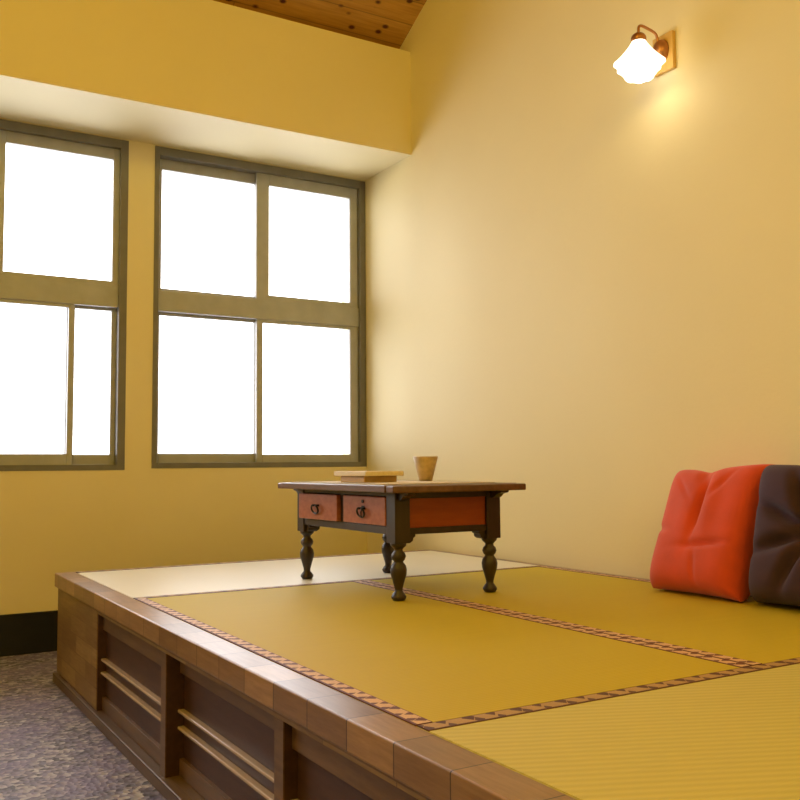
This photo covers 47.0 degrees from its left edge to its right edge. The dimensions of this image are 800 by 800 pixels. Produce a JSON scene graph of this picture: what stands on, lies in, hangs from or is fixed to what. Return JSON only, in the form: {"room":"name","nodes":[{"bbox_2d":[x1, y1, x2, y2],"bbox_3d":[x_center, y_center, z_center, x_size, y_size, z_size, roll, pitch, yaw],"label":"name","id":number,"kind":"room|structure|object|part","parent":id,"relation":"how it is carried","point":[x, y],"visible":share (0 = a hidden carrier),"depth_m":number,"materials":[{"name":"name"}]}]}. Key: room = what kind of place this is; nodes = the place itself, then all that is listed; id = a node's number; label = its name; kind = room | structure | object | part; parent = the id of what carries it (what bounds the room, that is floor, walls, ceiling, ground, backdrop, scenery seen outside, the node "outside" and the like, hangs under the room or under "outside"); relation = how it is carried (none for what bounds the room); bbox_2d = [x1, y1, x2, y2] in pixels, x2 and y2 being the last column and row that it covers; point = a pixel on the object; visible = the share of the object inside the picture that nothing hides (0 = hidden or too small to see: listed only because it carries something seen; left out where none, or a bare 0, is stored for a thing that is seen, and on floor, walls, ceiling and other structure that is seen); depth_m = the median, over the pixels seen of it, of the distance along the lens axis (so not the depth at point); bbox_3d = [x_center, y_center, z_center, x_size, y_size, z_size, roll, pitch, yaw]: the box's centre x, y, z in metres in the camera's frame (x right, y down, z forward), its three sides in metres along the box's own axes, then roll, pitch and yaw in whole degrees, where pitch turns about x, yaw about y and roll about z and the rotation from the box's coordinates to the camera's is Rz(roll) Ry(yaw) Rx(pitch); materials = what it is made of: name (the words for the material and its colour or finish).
{"room":"japanese tatami room","nodes":[
{"label":"japanese tatami room","id":0,"kind":"room"},
{"bbox_2d":[0,651,165,799],"bbox_3d":[-0.364,0.970,1.002,4.800,0.080,7.311,2,-5,-31],"label":"floor","id":1,"kind":"structure","parent":0,"point":[50,750],"depth_m":2.81,"materials":[{"name":"grey carpet"}]},
{"bbox_2d":[53,549,649,799],"bbox_3d":[0.314,0.823,2.605,1.804,0.433,3.664,2,-5,-31],"label":"platform","id":2,"kind":"object","parent":1,"relation":"on","point":[200,715],"visible":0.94,"depth_m":2.14,"materials":[{"name":"brown wood"}]},
{"bbox_3d":[-1.198,0.903,3.427,0.022,0.339,0.690,2,-5,-31],"label":"panel","id":3,"kind":"part","parent":2,"relation":"part of","materials":[{"name":"brown wood"}]},
{"bbox_3d":[-0.818,0.902,2.808,0.019,0.009,0.744,2,-5,-31],"label":"door rail","id":4,"kind":"part","parent":2,"relation":"part of","materials":[{"name":"brown wood"}]},
{"bbox_3d":[-0.818,0.859,2.811,0.019,0.009,0.744,2,-5,-31],"label":"door rail","id":5,"kind":"part","parent":2,"relation":"part of","materials":[{"name":"brown wood"}]},
{"bbox_3d":[-0.812,0.867,2.813,0.020,0.320,0.744,2,-5,-31],"label":"sliding door","id":6,"kind":"part","parent":2,"relation":"part of","materials":[{"name":"brown wood"}]},
{"bbox_3d":[-0.808,0.871,2.816,0.006,0.226,0.742,2,-5,-31],"label":"door panel","id":7,"kind":"part","parent":2,"relation":"part of","materials":[{"name":"brown wood"}]},
{"bbox_3d":[-0.376,0.994,2.136,0.120,0.036,2.349,2,-5,-31],"label":"rail","id":8,"kind":"part","parent":2,"relation":"part of","materials":[{"name":"brown wood"}]},
{"bbox_3d":[-0.601,0.841,2.481,0.072,0.322,0.044,2,-5,-31],"label":"post","id":9,"kind":"part","parent":2,"relation":"part of","materials":[{"name":"brown wood"}]},
{"bbox_3d":[-0.400,0.852,2.148,0.019,0.009,0.729,2,-5,-31],"label":"door rail","id":10,"kind":"part","parent":2,"relation":"part of","materials":[{"name":"brown wood"}]},
{"bbox_3d":[-0.400,0.808,2.151,0.019,0.009,0.729,2,-5,-31],"label":"door rail","id":11,"kind":"part","parent":2,"relation":"part of","materials":[{"name":"brown wood"}]},
{"bbox_3d":[-0.395,0.816,2.154,0.020,0.320,0.729,2,-5,-31],"label":"sliding door","id":12,"kind":"part","parent":2,"relation":"part of","materials":[{"name":"brown wood"}]},
{"bbox_3d":[-0.390,0.820,2.156,0.006,0.226,0.727,2,-5,-31],"label":"door panel","id":13,"kind":"part","parent":2,"relation":"part of","materials":[{"name":"brown wood"}]},
{"bbox_3d":[-0.400,0.644,2.148,0.070,0.018,2.349,2,-5,-31],"label":"rail","id":14,"kind":"part","parent":2,"relation":"part of","materials":[{"name":"brown wood"}]},
{"bbox_3d":[-0.204,0.790,1.817,0.072,0.322,0.044,2,-5,-31],"label":"post","id":15,"kind":"part","parent":2,"relation":"part of","materials":[{"name":"brown wood"}]},
{"bbox_2d":[76,550,540,599],"bbox_3d":[-0.359,0.721,3.783,1.691,0.051,0.916,2,-5,-31],"label":"mat","id":16,"kind":"object","parent":2,"relation":"on","point":[164,581],"visible":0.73,"depth_m":3.66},
{"bbox_3d":[-0.011,0.768,1.482,0.006,0.226,0.727,2,-5,-31],"label":"door panel","id":17,"kind":"part","parent":2,"relation":"part of","materials":[{"name":"brown wood"}]},
{"bbox_3d":[-0.015,0.764,1.480,0.020,0.320,0.729,2,-5,-31],"label":"sliding door","id":18,"kind":"part","parent":2,"relation":"part of","materials":[{"name":"brown wood"}]},
{"bbox_2d":[136,581,750,726],"bbox_3d":[-0.059,0.621,2.434,0.821,0.051,1.711,2,-5,-31],"label":"mat","id":19,"kind":"object","parent":2,"relation":"on","point":[419,659],"visible":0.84,"depth_m":2.10,"materials":[{"name":"yellow fabric"}]},
{"bbox_2d":[363,566,799,665],"bbox_3d":[0.667,0.646,2.867,0.868,0.051,1.711,2,-5,-31],"label":"mat","id":20,"kind":"object","parent":2,"relation":"on","point":[751,632],"visible":0.52,"depth_m":2.67,"materials":[{"name":"yellow fabric"}]},
{"bbox_2d":[278,482,525,600],"bbox_3d":[-0.030,0.473,3.250,0.510,0.361,0.885,2,-5,-31],"label":"table","id":21,"kind":"object","parent":20,"relation":"on","point":[399,512],"visible":0.99,"depth_m":3.01,"materials":[{"name":"brown wood"}]},
{"bbox_3d":[-0.333,0.502,3.465,0.081,0.338,0.081,2,-5,-31],"label":"leg","id":22,"kind":"part","parent":21,"relation":"part of","materials":[{"name":"brown wood"}]},
{"bbox_3d":[-0.303,0.392,3.295,0.019,0.035,0.055,2,-5,-33],"label":"ring pull","id":23,"kind":"part","parent":21,"relation":"part of","materials":[{"name":"black metal"}]},
{"bbox_3d":[-0.172,0.388,3.381,0.300,0.091,0.290,2,-5,-33],"label":"drawer","id":24,"kind":"part","parent":21,"relation":"part of","materials":[{"name":"red paint"}]},
{"bbox_3d":[-0.128,0.371,3.028,0.019,0.035,0.055,2,-5,-31],"label":"ring pull","id":25,"kind":"part","parent":21,"relation":"part of","materials":[{"name":"black metal"}]},
{"bbox_3d":[0.007,0.367,3.109,0.300,0.091,0.289,2,-5,-31],"label":"drawer","id":26,"kind":"part","parent":21,"relation":"part of","materials":[{"name":"red paint"}]},
{"bbox_3d":[-0.052,0.512,3.632,0.081,0.338,0.081,2,-5,-31],"label":"leg","id":27,"kind":"part","parent":21,"relation":"part of","materials":[{"name":"brown wood"}]},
{"bbox_2d":[290,480,494,484],"bbox_3d":[-0.048,0.292,3.262,0.450,0.002,0.680,2,-5,-31],"label":"table runner","id":28,"kind":"object","parent":21,"relation":"on","point":[398,481],"visible":0.74,"depth_m":3.12,"materials":[{"name":"fabric"}]},
{"bbox_2d":[334,471,403,481],"bbox_3d":[-0.111,0.270,3.249,0.160,0.038,0.210,2,-5,-35],"label":"serving board","id":29,"kind":"object","parent":28,"relation":"on","point":[346,476],"visible":0.98,"depth_m":3.18,"materials":[{"name":"brown wood"}]},
{"bbox_2d":[413,456,437,480],"bbox_3d":[0.095,0.254,3.403,0.092,0.090,0.092,2,-5,-31],"label":"tea cup","id":30,"kind":"object","parent":28,"relation":"on","point":[425,465],"visible":1,"depth_m":3.37,"materials":[{"name":"beige ceramic"}]},
{"bbox_3d":[-0.001,0.460,2.909,0.081,0.338,0.081,2,-5,-31],"label":"leg","id":31,"kind":"part","parent":21,"relation":"part of","materials":[{"name":"brown wood"}]},
{"bbox_3d":[0.152,0.362,2.977,0.298,0.093,0.009,2,-5,-31],"label":"panel","id":32,"kind":"part","parent":21,"relation":"part of","materials":[{"name":"orange paint"}]},
{"bbox_3d":[0.280,0.469,3.077,0.081,0.338,0.081,2,-5,-31],"label":"leg","id":33,"kind":"part","parent":21,"relation":"part of","materials":[{"name":"brown wood"}]},
{"bbox_2d":[650,464,774,601],"bbox_3d":[1.009,0.416,2.964,0.265,0.416,0.380,2,-5,-29],"label":"cushion","id":34,"kind":"object","parent":20,"relation":"on","point":[704,545],"visible":0.87,"depth_m":2.87,"materials":[{"name":"red fabric"}]},
{"bbox_2d":[748,465,799,606],"bbox_3d":[1.216,0.389,2.601,0.282,0.414,0.440,2,-5,-28],"label":"cushion","id":35,"kind":"object","parent":20,"relation":"on","point":[774,570],"visible":1,"depth_m":2.65,"materials":[{"name":"brown leather"}]},
{"bbox_2d":[417,657,799,799],"bbox_3d":[0.990,0.547,1.526,1.691,0.051,0.925,2,-5,-31],"label":"mat","id":36,"kind":"object","parent":2,"relation":"on","point":[733,734],"visible":0.92,"depth_m":1.41,"materials":[{"name":"yellow wicker"}]},
{"bbox_2d":[0,118,366,614],"bbox_3d":[-2.205,-0.098,4.158,4.600,2.534,0.140,2,-5,-31],"label":"wall","id":37,"kind":"structure","parent":0,"point":[140,515],"depth_m":4.62,"materials":[{"name":"paint"}]},
{"bbox_2d":[0,610,57,656],"bbox_3d":[-2.157,1.067,4.009,4.600,0.188,0.012,2,-5,-31],"label":"baseboard","id":38,"kind":"structure","parent":37,"relation":"attached to","point":[31,632],"depth_m":4.26,"materials":[{"name":"black paint"}]},
{"bbox_2d":[0,119,128,470],"bbox_3d":[-1.927,-0.498,4.341,1.231,1.664,0.124,2,-5,-31],"label":"window","id":39,"kind":"structure","parent":37,"relation":"in","point":[70,293],"depth_m":4.51,"materials":[{"name":"brown metal"}]},
{"bbox_3d":[-2.007,-0.087,4.236,0.960,0.803,0.028,2,-5,-31],"label":"sash","id":40,"kind":"part","parent":39,"relation":"part of","materials":[{"name":"brown metal"}]},
{"bbox_3d":[-1.667,-0.926,4.503,0.588,0.710,0.028,2,-5,-31],"label":"sash","id":41,"kind":"part","parent":39,"relation":"part of","materials":[{"name":"white glass"}]},
{"bbox_3d":[-1.531,-0.067,4.557,0.248,0.803,0.028,2,-5,-31],"label":"sash","id":42,"kind":"part","parent":39,"relation":"part of","materials":[{"name":"brown metal"}]},
{"bbox_2d":[0,0,410,180],"bbox_3d":[-2.085,-1.642,4.047,4.600,0.567,0.656,2,-5,-31],"label":"soffit","id":43,"kind":"object","parent":37,"relation":"attached to","point":[212,77],"depth_m":4.42,"materials":[{"name":"paint"}]},
{"bbox_2d":[151,146,366,467],"bbox_3d":[-0.756,-0.461,5.038,1.229,1.657,0.124,2,-5,-31],"label":"window","id":44,"kind":"structure","parent":37,"relation":"in","point":[265,308],"depth_m":5.02,"materials":[{"name":"brown metal"}]},
{"bbox_3d":[-1.016,-0.050,4.863,0.574,0.803,0.028,2,-5,-31],"label":"sash","id":45,"kind":"part","parent":44,"relation":"part of","materials":[{"name":"brown metal"}]},
{"bbox_3d":[-1.023,-0.901,4.925,0.574,0.710,0.028,2,-5,-31],"label":"sash","id":46,"kind":"part","parent":44,"relation":"part of","materials":[{"name":"white glass"}]},
{"bbox_3d":[-0.513,-0.035,5.125,0.619,0.803,0.028,2,-5,-31],"label":"sash","id":47,"kind":"part","parent":44,"relation":"part of","materials":[{"name":"brown metal"}]},
{"bbox_3d":[-0.521,-0.886,5.185,0.623,0.710,0.028,2,-5,-31],"label":"sash","id":48,"kind":"part","parent":44,"relation":"part of","materials":[{"name":"white glass"}]},
{"bbox_2d":[214,0,426,48],"bbox_3d":[-0.459,-2.865,1.385,4.840,2.073,7.361,2,-5,-31],"label":"ceiling","id":49,"kind":"structure","parent":0,"point":[384,22],"depth_m":4.80,"materials":[{"name":"brown wood"}]},
{"bbox_2d":[342,0,799,578],"bbox_3d":[1.580,-1.385,2.490,0.120,4.801,7.361,2,-5,-31],"label":"wall","id":50,"kind":"structure","parent":0,"point":[583,280],"depth_m":3.72,"materials":[{"name":"paint"}]},
{"bbox_2d":[614,24,675,83],"bbox_3d":[0.879,-1.255,3.320,0.225,0.204,0.181,2,-5,-31],"label":"wall lamp","id":51,"kind":"object","parent":50,"relation":"attached to","point":[640,63],"visible":1,"depth_m":3.29,"materials":[{"name":"white glass"}]},
{"bbox_3d":[0.860,-1.222,3.306,0.180,0.137,0.181,2,-5,-31],"label":"lamp shade","id":52,"kind":"part","parent":51,"relation":"part of","materials":[{"name":"white glass"}]},
{"bbox_3d":[0.900,-1.326,3.336,0.108,0.060,0.010,2,-5,-31],"label":"arm","id":53,"kind":"part","parent":51,"relation":"part of","materials":[{"name":"orange metal"}]},
{"bbox_3d":[0.969,-1.269,3.373,0.017,0.140,0.096,2,-5,-31],"label":"wall plate","id":54,"kind":"part","parent":51,"relation":"part of","materials":[{"name":"brown wood"}]}
]}

